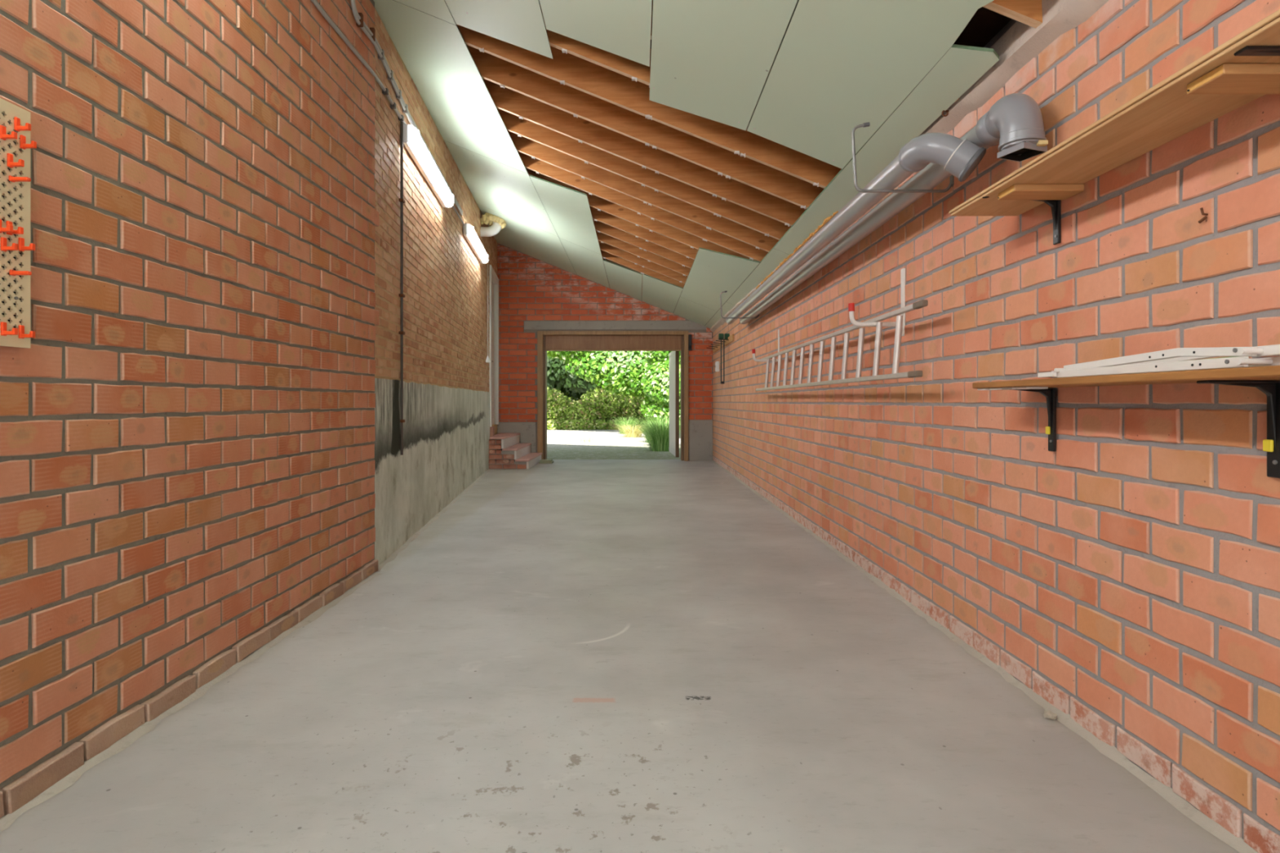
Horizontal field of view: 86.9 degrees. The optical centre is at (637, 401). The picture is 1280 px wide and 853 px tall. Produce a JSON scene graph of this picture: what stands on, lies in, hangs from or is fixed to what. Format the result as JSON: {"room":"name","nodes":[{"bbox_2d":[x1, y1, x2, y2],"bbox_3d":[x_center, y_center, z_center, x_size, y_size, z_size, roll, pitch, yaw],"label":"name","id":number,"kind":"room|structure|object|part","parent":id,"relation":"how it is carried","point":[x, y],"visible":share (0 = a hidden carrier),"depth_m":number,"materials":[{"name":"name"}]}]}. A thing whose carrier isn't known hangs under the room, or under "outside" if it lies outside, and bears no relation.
{"room":"garage","nodes":[
{"label":"garage","id":0,"kind":"room"},
{"bbox_2d":[0,0,379,817],"bbox_3d":[-1.644,-0.660,0.564,0.277,3.520,6.929,0,0,0],"label":"wall","id":1,"kind":"structure","parent":0,"point":[188,434],"depth_m":2.22,"materials":[{"name":"brick"}]},
{"bbox_2d":[0,97,30,348],"bbox_3d":[-1.516,-0.424,1.472,0.033,0.584,0.400,0,0,0],"label":"pegboard","id":2,"kind":"object","parent":1,"relation":"attached to","point":[15,197],"visible":0.87,"depth_m":1.63,"materials":[{"name":"beige wood"}]},
{"bbox_2d":[0,218,13,232],"bbox_3d":[-1.486,-0.413,1.585,0.034,0.032,0.012,0,0,0],"label":"hook","id":3,"kind":"object","parent":2,"relation":"attached to","point":[10,228],"visible":1,"depth_m":1.58,"materials":[{"name":"orange plastic"}]},
{"bbox_2d":[0,124,17,140],"bbox_3d":[-1.486,-0.635,1.595,0.034,0.032,0.012,0,0,0],"label":"hook","id":4,"kind":"object","parent":2,"relation":"attached to","point":[3,135],"visible":1,"depth_m":1.59,"materials":[{"name":"orange plastic"}]},
{"bbox_3d":[-1.499,-0.635,1.595,0.006,0.032,0.012,0,0,0],"label":"plate","id":5,"kind":"part","parent":4,"relation":"part of","materials":[{"name":"orange plastic"}]},
{"bbox_2d":[0,236,17,251],"bbox_3d":[-1.486,-0.372,1.597,0.034,0.032,0.012,0,0,0],"label":"hook","id":6,"kind":"object","parent":2,"relation":"attached to","point":[3,240],"visible":1,"depth_m":1.59,"materials":[{"name":"orange plastic"}]},
{"bbox_3d":[-1.499,-0.372,1.597,0.006,0.032,0.012,0,0,0],"label":"plate","id":7,"kind":"part","parent":6,"relation":"part of","materials":[{"name":"orange plastic"}]},
{"bbox_2d":[0,321,17,335],"bbox_3d":[-1.486,-0.172,1.597,0.034,0.032,0.012,0,0,0],"label":"hook","id":8,"kind":"object","parent":2,"relation":"attached to","point":[3,325],"visible":1,"depth_m":1.59,"materials":[{"name":"orange plastic"}]},
{"bbox_3d":[-1.499,-0.172,1.597,0.006,0.032,0.012,0,0,0],"label":"plate","id":9,"kind":"part","parent":8,"relation":"part of","materials":[{"name":"orange plastic"}]},
{"bbox_2d":[6,220,23,235],"bbox_3d":[-1.486,-0.414,1.612,0.034,0.032,0.012,0,0,0],"label":"hook","id":10,"kind":"object","parent":2,"relation":"attached to","point":[20,230],"visible":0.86,"depth_m":1.61,"materials":[{"name":"orange plastic"}]},
{"bbox_3d":[-1.499,-0.414,1.612,0.006,0.032,0.012,0,0,0],"label":"plate","id":11,"kind":"part","parent":10,"relation":"part of","materials":[{"name":"orange plastic"}]},
{"bbox_2d":[7,152,24,167],"bbox_3d":[-1.486,-0.576,1.613,0.034,0.032,0.012,0,0,0],"label":"hook","id":12,"kind":"object","parent":2,"relation":"attached to","point":[20,162],"visible":1,"depth_m":1.61,"materials":[{"name":"orange plastic"}]},
{"bbox_3d":[-1.499,-0.576,1.613,0.006,0.032,0.012,0,0,0],"label":"plate","id":13,"kind":"part","parent":12,"relation":"part of","materials":[{"name":"orange plastic"}]},
{"bbox_2d":[8,175,31,182],"bbox_3d":[-1.480,-0.534,1.619,0.044,0.013,0.014,0,0,0],"label":"hook","id":14,"kind":"object","parent":2,"relation":"attached to","point":[12,179],"visible":1,"depth_m":1.61,"materials":[{"name":"orange plastic"}]},
{"bbox_3d":[-1.500,-0.534,1.619,0.005,0.013,0.014,0,0,0],"label":"plate","id":15,"kind":"part","parent":14,"relation":"part of","materials":[{"name":"orange plastic"}]},
{"bbox_2d":[9,269,31,275],"bbox_3d":[-1.480,-0.309,1.621,0.044,0.013,0.014,0,0,0],"label":"hook","id":16,"kind":"object","parent":2,"relation":"attached to","point":[13,273],"visible":1,"depth_m":1.61,"materials":[{"name":"orange plastic"}]},
{"bbox_3d":[-1.500,-0.309,1.621,0.005,0.013,0.014,0,0,0],"label":"plate","id":17,"kind":"part","parent":16,"relation":"part of","materials":[{"name":"orange plastic"}]},
{"bbox_2d":[13,116,31,131],"bbox_3d":[-1.486,-0.670,1.632,0.034,0.032,0.012,0,0,0],"label":"hook","id":18,"kind":"object","parent":2,"relation":"attached to","point":[17,126],"visible":1,"depth_m":1.63,"materials":[{"name":"orange plastic"}]},
{"bbox_3d":[-1.499,-0.670,1.632,0.006,0.032,0.012,0,0,0],"label":"plate","id":19,"kind":"part","parent":18,"relation":"part of","materials":[{"name":"orange plastic"}]},
{"bbox_2d":[18,237,35,251],"bbox_3d":[-1.486,-0.382,1.643,0.034,0.032,0.012,0,0,0],"label":"hook","id":20,"kind":"object","parent":2,"relation":"attached to","point":[21,241],"visible":1,"depth_m":1.64,"materials":[{"name":"orange plastic"}]},
{"bbox_3d":[-1.499,-0.382,1.643,0.006,0.032,0.012,0,0,0],"label":"plate","id":21,"kind":"part","parent":20,"relation":"part of","materials":[{"name":"orange plastic"}]},
{"bbox_2d":[18,324,35,338],"bbox_3d":[-1.486,-0.170,1.643,0.034,0.032,0.012,0,0,0],"label":"hook","id":22,"kind":"object","parent":2,"relation":"attached to","point":[21,328],"visible":1,"depth_m":1.64,"materials":[{"name":"orange plastic"}]},
{"bbox_3d":[-1.499,-0.170,1.643,0.006,0.032,0.012,0,0,0],"label":"plate","id":23,"kind":"part","parent":22,"relation":"part of","materials":[{"name":"orange plastic"}]},
{"bbox_2d":[19,134,36,149],"bbox_3d":[-1.486,-0.633,1.647,0.034,0.032,0.012,0,0,0],"label":"hook","id":24,"kind":"object","parent":2,"relation":"attached to","point":[23,144],"visible":1,"depth_m":1.64,"materials":[{"name":"orange plastic"}]},
{"bbox_3d":[-1.499,-0.633,1.647,0.006,0.032,0.012,0,0,0],"label":"plate","id":25,"kind":"part","parent":24,"relation":"part of","materials":[{"name":"orange plastic"}]},
{"bbox_2d":[311,0,406,124],"bbox_3d":[-1.553,-1.910,3.876,0.063,0.075,1.751,0,0,-3],"label":"conduit","id":26,"kind":"object","parent":1,"relation":"attached to","point":[384,91],"visible":0.99,"depth_m":3.70,"materials":[{"name":"metal"}]},
{"bbox_2d":[374,8,497,565],"bbox_3d":[-2.085,-0.900,7.677,0.265,4.000,7.583,0,0,-6],"label":"wall","id":27,"kind":"structure","parent":0,"point":[446,393],"depth_m":5.33,"materials":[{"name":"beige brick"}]},
{"bbox_2d":[398,120,404,454],"bbox_3d":[-1.615,-0.795,4.624,0.030,2.320,0.044,0,0,0],"label":"vertical conduit","id":28,"kind":"object","parent":27,"relation":"attached to","point":[401,199],"visible":0.98,"depth_m":4.62,"materials":[{"name":"metal"}]},
{"bbox_2d":[350,0,462,215],"bbox_3d":[-1.702,-2.109,5.466,0.046,0.183,3.801,0,0,-6],"label":"conduit","id":29,"kind":"object","parent":27,"relation":"attached to","point":[370,33],"visible":0.99,"depth_m":4.20,"materials":[{"name":"metal"}]},
{"bbox_2d":[403,124,454,207],"bbox_3d":[-1.656,-1.850,5.439,0.112,0.130,1.580,0,0,-6],"label":"lamp","id":30,"kind":"object","parent":27,"relation":"attached to","point":[413,142],"visible":1,"depth_m":5.15,"materials":[{"name":"white plastic"}]},
{"bbox_2d":[452,204,464,225],"bbox_3d":[-1.894,-1.959,7.189,0.018,0.027,0.978,0,0,-6],"label":"conduit","id":31,"kind":"object","parent":27,"relation":"attached to","point":[453,206],"visible":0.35,"depth_m":7.06,"materials":[{"name":"grey metal"}]},
{"bbox_2d":[462,223,488,263],"bbox_3d":[-1.961,-1.910,8.252,0.112,0.130,1.560,0,0,-6],"label":"lamp","id":32,"kind":"object","parent":27,"relation":"attached to","point":[468,232],"visible":1,"depth_m":7.95,"materials":[{"name":"white plastic"}]},
{"bbox_2d":[488,264,498,426],"bbox_3d":[-2.384,-0.840,10.751,0.234,2.440,1.207,0,0,-6],"label":"door","id":33,"kind":"structure","parent":27,"relation":"in","point":[493,278],"depth_m":11.06,"materials":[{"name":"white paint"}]},
{"bbox_3d":[-2.339,-1.220,10.756,0.015,1.200,0.807,0,0,-6],"label":"panel","id":34,"kind":"part","parent":33,"relation":"part of","materials":[{"name":"white paint"}]},
{"bbox_3d":[-2.339,-0.120,10.756,0.015,0.700,0.807,0,0,-6],"label":"panel","id":35,"kind":"part","parent":33,"relation":"part of","materials":[{"name":"white paint"}]},
{"bbox_2d":[485,264,490,362],"bbox_3d":[-2.159,-1.269,9.720,0.072,1.412,0.072,0,0,0],"label":"pull cord","id":36,"kind":"object","parent":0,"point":[487,360],"visible":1,"depth_m":9.72,"materials":[{"name":"white paint"}]},
{"bbox_3d":[-2.159,-1.304,9.720,0.008,1.342,0.007,0,0,0],"label":"cord","id":37,"kind":"part","parent":36,"relation":"part of","materials":[{"name":"white paint"}]},
{"bbox_3d":[-2.159,-0.613,9.720,0.072,0.100,0.072,0,0,0],"label":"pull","id":38,"kind":"part","parent":36,"relation":"part of","materials":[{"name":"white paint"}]},
{"bbox_2d":[497,243,713,461],"bbox_3d":[-0.600,-0.985,11.518,4.300,4.171,0.264,0,0,0],"label":"wall","id":39,"kind":"structure","parent":0,"point":[535,295],"depth_m":11.39,"materials":[{"name":"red brick"}]},
{"bbox_2d":[537,330,688,461],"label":"door frame","id":40,"kind":"structure","parent":39,"relation":"in","point":[675,341],"depth_m":11.44,"materials":[{"name":"brown wood"}]},
{"bbox_3d":[-0.415,-0.873,11.467,2.300,0.022,0.075,0,0,0],"label":"header rail","id":41,"kind":"part","parent":40,"relation":"part of","materials":[{"name":"brown wood"}]},
{"bbox_3d":[-0.415,-1.022,11.470,2.300,0.275,0.060,0,0,0],"label":"header panel","id":42,"kind":"part","parent":40,"relation":"part of","materials":[{"name":"brown wood"}]},
{"bbox_3d":[-0.410,-1.156,11.390,2.380,0.062,0.080,0,0,0],"label":"head rail","id":43,"kind":"part","parent":40,"relation":"part of","materials":[{"name":"brown wood"}]},
{"bbox_3d":[0.661,0.010,12.576,0.050,1.900,1.351,0,0,-2],"label":"rail","id":44,"kind":"part","parent":40,"relation":"part of","materials":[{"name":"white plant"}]},
{"bbox_2d":[688,334,691,351],"bbox_3d":[0.879,-0.995,11.368,0.052,0.270,0.048,0,0,0],"label":"box","id":45,"kind":"object","parent":39,"relation":"attached to","point":[689,335],"visible":1,"depth_m":11.35,"materials":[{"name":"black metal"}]},
{"bbox_2d":[0,459,1257,852],"bbox_3d":[-0.500,1.088,4.530,4.000,0.224,14.260,0,0,0],"label":"floor","id":46,"kind":"structure","parent":0,"point":[568,655],"depth_m":2.12,"materials":[{"name":"concrete"}]},
{"bbox_2d":[488,426,542,469],"bbox_3d":[-1.976,0.691,10.679,0.737,0.618,1.382,0,0,0],"label":"brick steps","id":47,"kind":"structure","parent":46,"relation":"on","point":[507,452],"depth_m":10.02,"materials":[{"name":"red brick"}]},
{"bbox_2d":[538,459,554,463],"bbox_3d":[-1.488,0.975,11.000,0.215,0.050,0.240,0,0,0],"label":"plank","id":48,"kind":"object","parent":46,"relation":"on","point":[541,461],"visible":1,"depth_m":10.90,"materials":[{"name":"wood"}]},
{"bbox_2d":[1043,710,1057,719],"bbox_3d":[1.299,0.986,2.131,0.033,0.026,0.042,0,0,-22],"label":"lump","id":49,"kind":"object","parent":46,"relation":"on","point":[1048,714],"visible":1,"depth_m":2.12,"materials":[{"name":"beige stone"}]},
{"bbox_2d":[373,0,1042,328],"bbox_3d":[-0.575,-2.180,4.425,4.650,2.008,14.650,0,0,0],"label":"ceiling","id":50,"kind":"structure","parent":0,"point":[670,156],"depth_m":4.05,"materials":[{"name":"white paint"}]},
{"bbox_2d":[480,212,506,236],"bbox_3d":[-1.956,-2.396,9.152,0.355,0.322,0.273,0,0,0],"label":"pipe elbow","id":51,"kind":"object","parent":50,"relation":"in","point":[495,223],"visible":1,"depth_m":9.09,"materials":[{"name":"white paint"}]},
{"bbox_2d":[710,0,1279,852],"bbox_3d":[1.429,-0.160,4.376,0.310,2.520,14.550,0,0,-1],"label":"wall","id":52,"kind":"structure","parent":0,"point":[1126,574],"depth_m":2.04,"materials":[{"name":"brick"}]},
{"bbox_2d":[715,361,719,371],"bbox_3d":[1.245,-0.550,10.600,0.060,0.160,0.090,0,0,0],"label":"wall switch","id":53,"kind":"object","parent":52,"relation":"attached to","point":[717,363],"visible":1,"depth_m":10.56,"materials":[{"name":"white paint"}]},
{"bbox_2d":[706,333,733,352],"bbox_3d":[1.192,-0.855,10.099,0.163,0.090,2.200,0,0,-1],"label":"peg rack","id":54,"kind":"object","parent":52,"relation":"attached to","point":[731,338],"visible":0.97,"depth_m":9.96,"materials":[{"name":"brown wood"}]},
{"bbox_2d":[718,333,729,383],"bbox_3d":[1.208,-0.603,9.473,0.152,0.706,0.097,0,0,0],"label":"tool","id":55,"kind":"object","parent":54,"relation":"hanging from","point":[721,335],"visible":0.82,"depth_m":9.48,"materials":[{"name":"black metal"}]},
{"bbox_2d":[720,290,759,318],"bbox_3d":[1.096,-1.042,7.250,0.431,0.300,0.030,0,0,0],"label":"hook","id":56,"kind":"object","parent":52,"relation":"attached to","point":[725,291],"visible":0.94,"depth_m":7.24,"materials":[{"name":"grey metal"}]},
{"bbox_2d":[739,93,1048,324],"bbox_3d":[1.245,-0.912,5.036,0.137,0.223,5.828,0,0,0],"label":"drain pipe","id":57,"kind":"object","parent":56,"relation":"hanging from","point":[1015,122],"visible":1,"depth_m":2.69,"materials":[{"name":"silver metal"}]},
{"bbox_2d":[975,110,999,146],"bbox_3d":[1.245,-0.957,2.350,0.116,0.116,0.060,0,0,0],"label":"socket","id":58,"kind":"object","parent":57,"relation":"attached to","point":[984,135],"depth_m":2.34,"materials":[{"name":"grey plastic"}]},
{"bbox_2d":[998,128,1046,151],"bbox_3d":[1.245,-0.846,2.190,0.137,0.036,0.137,0,0,0],"label":"socket","id":59,"kind":"object","parent":57,"relation":"attached to","point":[1010,138],"depth_m":2.14,"materials":[{"name":"grey plastic"}]},
{"bbox_2d":[751,328,779,361],"bbox_3d":[1.187,-0.500,6.270,0.256,0.340,0.036,0,0,0],"label":"hook","id":60,"kind":"object","parent":52,"relation":"attached to","point":[753,350],"visible":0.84,"depth_m":6.26,"materials":[{"name":"white metal"}]},
{"bbox_3d":[1.184,-0.418,6.270,0.244,0.098,0.023,0,0,0],"label":"arm","id":61,"kind":"part","parent":60,"relation":"part of","materials":[{"name":"white metal"}]},
{"bbox_3d":[1.308,-0.500,6.270,0.012,0.340,0.036,0,0,0],"label":"wall plate","id":62,"kind":"part","parent":60,"relation":"part of","materials":[{"name":"silver metal"}]},
{"bbox_2d":[848,302,896,326],"bbox_3d":[1.173,-0.435,3.400,0.237,0.114,0.036,0,0,0],"label":"hook","id":63,"kind":"object","parent":52,"relation":"attached to","point":[851,311],"depth_m":3.39,"materials":[{"name":"white metal"}]},
{"bbox_2d":[755,299,928,391],"bbox_3d":[1.201,-0.268,4.806,0.051,0.326,3.912,0,0,0],"label":"ladder","id":64,"kind":"object","parent":63,"relation":"hanging from","point":[923,303],"visible":0.96,"depth_m":3.90,"materials":[{"name":"metal"}]},
{"bbox_3d":[1.190,-0.118,4.850,0.025,0.025,3.800,0,0,0],"label":"rail","id":65,"kind":"part","parent":64,"relation":"part of","materials":[{"name":"metal"}]},
{"bbox_3d":[1.212,-0.412,4.785,0.025,0.035,3.670,0,0,0],"label":"rail","id":66,"kind":"part","parent":64,"relation":"part of","materials":[{"name":"metal"}]},
{"bbox_3d":[1.197,-0.426,3.400,0.271,0.098,0.023,0,0,0],"label":"arm","id":67,"kind":"part","parent":63,"relation":"part of","materials":[{"name":"white metal"}]},
{"bbox_2d":[851,121,954,192],"bbox_3d":[1.131,-1.042,2.880,0.441,0.300,0.030,0,0,0],"label":"hook","id":68,"kind":"object","parent":52,"relation":"attached to","point":[865,124],"visible":0.97,"depth_m":2.88,"materials":[{"name":"grey metal"}]},
{"bbox_2d":[725,132,986,324],"bbox_3d":[1.131,-0.903,5.129,0.230,0.217,5.542,0,0,0],"label":"drain pipe","id":69,"kind":"object","parent":68,"relation":"hanging from","point":[959,157],"visible":1,"depth_m":2.81,"materials":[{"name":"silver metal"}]},
{"bbox_2d":[944,139,980,177],"bbox_3d":[1.170,-0.873,2.433,0.119,0.130,0.120,0,0,20],"label":"socket","id":70,"kind":"object","parent":69,"relation":"attached to","point":[962,157],"depth_m":2.39,"materials":[{"name":"grey plastic"}]},
{"bbox_3d":[1.343,-0.945,2.880,0.016,0.050,0.030,0,0,0],"label":"wall plate","id":71,"kind":"part","parent":68,"relation":"part of","materials":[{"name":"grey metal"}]},
{"bbox_2d":[900,267,905,307],"bbox_3d":[1.327,-0.570,3.400,0.020,0.196,0.036,0,0,0],"label":"hook","id":72,"kind":"object","parent":52,"relation":"attached to","point":[903,270],"depth_m":3.39,"materials":[{"name":"white metal"}]},
{"bbox_3d":[1.335,-0.500,3.400,0.012,0.340,0.036,0,0,0],"label":"wall plate","id":73,"kind":"part","parent":72,"relation":"part of","materials":[{"name":"white metal"}]},
{"bbox_2d":[900,312,905,336],"bbox_3d":[1.327,-0.386,3.400,0.020,0.114,0.036,0,0,0],"label":"hook","id":74,"kind":"object","parent":52,"relation":"attached to","point":[904,314],"depth_m":3.38,"materials":[{"name":"silver metal"}]},
{"bbox_2d":[941,110,948,116],"bbox_3d":[1.298,-1.204,2.813,0.066,0.034,0.007,0,0,-2],"label":"bolt","id":75,"kind":"object","parent":52,"relation":"attached to","point":[943,111],"visible":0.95,"depth_m":2.81,"materials":[{"name":"metal"}]},
{"bbox_2d":[949,8,1279,244],"bbox_3d":[1.227,-0.589,1.470,0.253,0.170,1.840,0,0,0],"label":"shelf","id":76,"kind":"object","parent":52,"relation":"attached to","point":[1244,68],"visible":1,"depth_m":1.60,"materials":[{"name":"brown wood"}]},
{"bbox_2d":[972,365,1279,478],"bbox_3d":[1.251,0.048,1.462,0.202,0.226,1.725,0,0,0],"label":"shelf","id":77,"kind":"object","parent":52,"relation":"attached to","point":[1265,379],"visible":1,"depth_m":1.44,"materials":[{"name":"brown wood"}]},
{"bbox_2d":[1037,344,1279,377],"bbox_3d":[1.224,-0.092,1.458,0.122,0.052,1.015,0,0,0],"label":"shelf rail","id":78,"kind":"object","parent":77,"relation":"on","point":[1178,359],"visible":0.98,"depth_m":1.50,"materials":[{"name":"white metal"}]},
{"bbox_3d":[1.180,-0.077,1.615,0.012,0.022,0.610,0,0,0],"label":"arm","id":79,"kind":"part","parent":78,"relation":"part of","materials":[{"name":"white metal"}]},
{"bbox_3d":[1.196,-0.100,1.600,0.012,0.037,0.580,0,0,0],"label":"arm","id":80,"kind":"part","parent":78,"relation":"part of","materials":[{"name":"white metal"}]},
{"bbox_3d":[1.276,-0.100,1.580,0.012,0.037,0.580,0,0,0],"label":"arm","id":81,"kind":"part","parent":78,"relation":"part of","materials":[{"name":"white metal"}]},
{"bbox_3d":[1.260,-0.077,1.595,0.012,0.022,0.610,0,0,0],"label":"arm","id":82,"kind":"part","parent":78,"relation":"part of","materials":[{"name":"white metal"}]},
{"bbox_3d":[1.210,-0.099,1.140,0.012,0.022,0.380,0,0,0],"label":"tail arm","id":83,"kind":"part","parent":78,"relation":"part of","materials":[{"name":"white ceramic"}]},
{"bbox_3d":[1.232,-0.077,1.130,0.012,0.019,0.360,0,0,0],"label":"tail arm","id":84,"kind":"part","parent":78,"relation":"part of","materials":[{"name":"white metal"}]},
{"bbox_2d":[1198,207,1208,222],"bbox_3d":[1.355,-0.445,1.612,0.029,0.034,0.019,0,0,0],"label":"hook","id":85,"kind":"object","parent":52,"relation":"attached to","point":[1205,217],"visible":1,"depth_m":1.61,"materials":[{"name":"metal"}]},
{"label":"outside","id":86,"kind":"structure","parent":0,"visible":0},
{"bbox_2d":[546,429,680,459],"bbox_3d":[-2.000,1.180,28.330,24.000,0.300,33.340,0,0,0],"label":"ground","id":87,"kind":"structure","parent":86,"point":[562,444],"depth_m":15.09,"materials":[{"name":"grey concrete"}]},
{"bbox_2d":[546,355,577,399],"bbox_3d":[-4.377,-2.361,31.294,5.599,7.389,4.414,0,0,0],"label":"tree","id":88,"kind":"object","parent":87,"relation":"on","point":[552,383],"visible":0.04,"depth_m":29.73,"materials":[{"name":"green plant"}]},
{"bbox_2d":[547,351,625,422],"bbox_3d":[-1.580,-2.361,30.492,5.645,7.312,4.411,0,0,0],"label":"tree","id":89,"kind":"object","parent":87,"relation":"on","point":[577,386],"visible":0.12,"depth_m":29.13,"materials":[{"name":"green plant"}]},
{"bbox_2d":[577,435,597,442],"bbox_3d":[-1.264,0.946,17.271,0.655,0.179,0.715,0,0,-7],"label":"weed","id":90,"kind":"object","parent":87,"relation":"on","point":[577,436],"visible":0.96,"depth_m":17.18,"materials":[{"name":"green plant"}]},
{"bbox_2d":[546,351,666,417],"bbox_3d":[-0.605,-1.479,22.030,7.679,5.118,2.796,0,0,5],"label":"tree","id":91,"kind":"object","parent":87,"relation":"on","point":[622,371],"visible":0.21,"depth_m":21.07,"materials":[{"name":"green plant"}]},
{"bbox_2d":[546,386,680,430],"bbox_3d":[-2.218,0.301,25.604,12.246,1.798,2.452,0,0,0],"label":"hedge","id":92,"kind":"object","parent":87,"relation":"on","point":[591,412],"visible":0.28,"depth_m":25.08,"materials":[{"name":"green plant"}]},
{"bbox_2d":[611,415,639,434],"bbox_3d":[-0.310,0.749,21.578,1.641,0.572,1.703,0,0,0],"label":"ornamental grass","id":93,"kind":"object","parent":87,"relation":"on","point":[626,423],"depth_m":21.42,"materials":[{"name":"green plant"}]},
{"bbox_2d":[610,423,644,437],"bbox_3d":[-0.137,0.844,19.551,1.835,0.383,1.780,0,0,0],"label":"ornamental grass","id":94,"kind":"object","parent":87,"relation":"on","point":[635,433],"depth_m":19.44,"materials":[{"name":"yellow plant"}]},
{"bbox_2d":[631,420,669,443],"bbox_3d":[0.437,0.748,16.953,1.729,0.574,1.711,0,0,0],"label":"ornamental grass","id":95,"kind":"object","parent":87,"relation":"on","point":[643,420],"depth_m":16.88,"materials":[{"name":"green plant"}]},
{"bbox_2d":[631,414,680,451],"bbox_3d":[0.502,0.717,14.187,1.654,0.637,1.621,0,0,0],"label":"ornamental grass","id":96,"kind":"object","parent":87,"relation":"on","point":[660,437],"depth_m":13.98,"materials":[{"name":"green plant"}]},
{"bbox_2d":[640,351,680,426],"bbox_3d":[1.158,-0.417,18.578,2.181,2.994,1.840,0,0,7],"label":"shrub","id":97,"kind":"object","parent":87,"relation":"on","point":[655,392],"visible":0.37,"depth_m":18.17,"materials":[{"name":"green plant"}]}
]}

